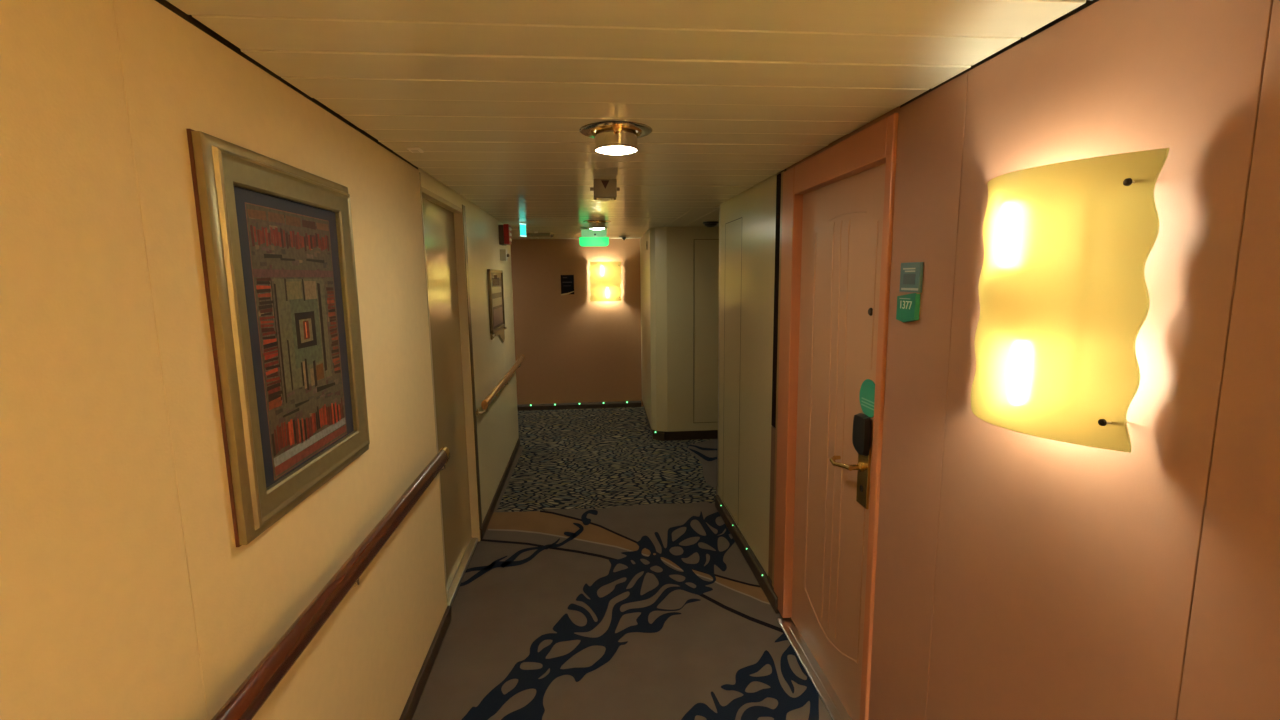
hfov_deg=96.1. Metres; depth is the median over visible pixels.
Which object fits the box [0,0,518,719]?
wall
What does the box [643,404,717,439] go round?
baseboard
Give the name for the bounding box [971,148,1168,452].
wall lamp
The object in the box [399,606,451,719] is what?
baseboard
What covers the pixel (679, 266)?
wall
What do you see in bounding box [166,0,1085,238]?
ceiling
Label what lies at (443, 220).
door
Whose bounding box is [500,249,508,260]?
wall sensor
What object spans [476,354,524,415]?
handrail
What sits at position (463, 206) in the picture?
trim
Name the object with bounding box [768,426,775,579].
trim
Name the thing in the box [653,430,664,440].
light
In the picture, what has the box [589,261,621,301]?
wall lamp
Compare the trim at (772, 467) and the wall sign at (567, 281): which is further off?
the wall sign at (567, 281)
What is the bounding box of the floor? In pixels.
[412,406,832,719]
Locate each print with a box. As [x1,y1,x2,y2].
[245,202,346,479]
[492,275,499,285]
[492,287,501,306]
[493,307,502,325]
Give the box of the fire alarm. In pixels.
[498,224,511,245]
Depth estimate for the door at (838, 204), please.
2.19 m
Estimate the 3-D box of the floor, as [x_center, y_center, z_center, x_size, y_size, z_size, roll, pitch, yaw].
[-0.197,1.307,2.552,4.800,0.053,9.900,-1,8,-5]
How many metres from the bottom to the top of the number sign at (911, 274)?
0.166 m
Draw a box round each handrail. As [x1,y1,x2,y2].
[211,446,449,719]
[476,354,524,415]
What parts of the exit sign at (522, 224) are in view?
lit panel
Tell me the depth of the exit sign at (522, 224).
4.84 m
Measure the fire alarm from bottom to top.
0.165 m
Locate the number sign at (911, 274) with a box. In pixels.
[896,262,923,321]
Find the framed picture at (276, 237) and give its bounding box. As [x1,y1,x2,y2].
[186,129,369,546]
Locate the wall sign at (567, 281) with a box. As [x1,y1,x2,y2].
[561,275,573,294]
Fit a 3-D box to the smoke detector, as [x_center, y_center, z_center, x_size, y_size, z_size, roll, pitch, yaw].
[0.616,-1.179,5.012,0.140,0.045,0.140,-1,8,-5]
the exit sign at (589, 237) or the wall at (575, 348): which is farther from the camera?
the wall at (575, 348)
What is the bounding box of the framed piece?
[487,269,506,341]
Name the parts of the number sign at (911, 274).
plate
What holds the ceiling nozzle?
attached to the ceiling
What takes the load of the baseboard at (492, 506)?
attached to the wall at (127, 590)
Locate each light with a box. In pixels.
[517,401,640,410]
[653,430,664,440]
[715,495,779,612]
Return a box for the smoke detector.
[703,221,718,226]
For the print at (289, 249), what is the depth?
1.37 m
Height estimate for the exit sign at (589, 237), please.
0.172 m
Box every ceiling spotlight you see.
[579,121,652,154]
[583,220,610,229]
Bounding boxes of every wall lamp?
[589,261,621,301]
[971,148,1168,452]
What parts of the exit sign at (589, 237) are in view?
lit panel, acrylic panel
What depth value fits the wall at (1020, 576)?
1.01 m
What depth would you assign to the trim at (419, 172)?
2.60 m
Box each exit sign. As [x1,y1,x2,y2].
[519,222,526,236]
[579,228,608,245]
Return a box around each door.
[421,186,479,605]
[774,113,897,719]
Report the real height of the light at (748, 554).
0.085 m
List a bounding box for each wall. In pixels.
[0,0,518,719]
[510,238,642,405]
[640,226,718,431]
[718,169,785,574]
[786,0,1279,719]
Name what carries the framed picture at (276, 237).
attached to the wall at (127, 590)
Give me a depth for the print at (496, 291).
4.45 m
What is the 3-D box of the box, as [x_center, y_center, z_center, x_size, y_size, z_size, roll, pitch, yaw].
[-0.171,-0.825,2.803,0.144,0.099,0.091,-1,8,-5]
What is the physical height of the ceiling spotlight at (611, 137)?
0.068 m
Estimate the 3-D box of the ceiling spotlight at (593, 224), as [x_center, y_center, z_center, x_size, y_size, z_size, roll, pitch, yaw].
[-0.359,-1.128,4.827,0.236,0.068,0.236,-1,8,-5]
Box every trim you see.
[419,172,447,602]
[462,205,481,527]
[717,205,720,493]
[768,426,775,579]
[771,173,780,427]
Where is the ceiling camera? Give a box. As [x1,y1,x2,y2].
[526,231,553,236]
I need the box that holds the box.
[590,179,619,200]
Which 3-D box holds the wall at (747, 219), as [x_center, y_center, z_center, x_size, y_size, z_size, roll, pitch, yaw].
[1.352,0.064,3.417,1.501,2.130,1.270,-1,8,-5]
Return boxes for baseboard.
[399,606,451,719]
[480,438,519,539]
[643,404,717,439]
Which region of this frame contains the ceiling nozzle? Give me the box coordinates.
[407,147,423,152]
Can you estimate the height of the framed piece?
0.589 m
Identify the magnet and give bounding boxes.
[859,379,874,417]
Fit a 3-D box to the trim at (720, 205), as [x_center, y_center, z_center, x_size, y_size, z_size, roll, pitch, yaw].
[0.550,-0.034,3.974,0.016,2.015,0.016,-1,8,-5]
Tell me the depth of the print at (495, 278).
4.41 m
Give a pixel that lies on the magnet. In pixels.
(867, 390)
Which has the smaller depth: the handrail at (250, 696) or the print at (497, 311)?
the handrail at (250, 696)

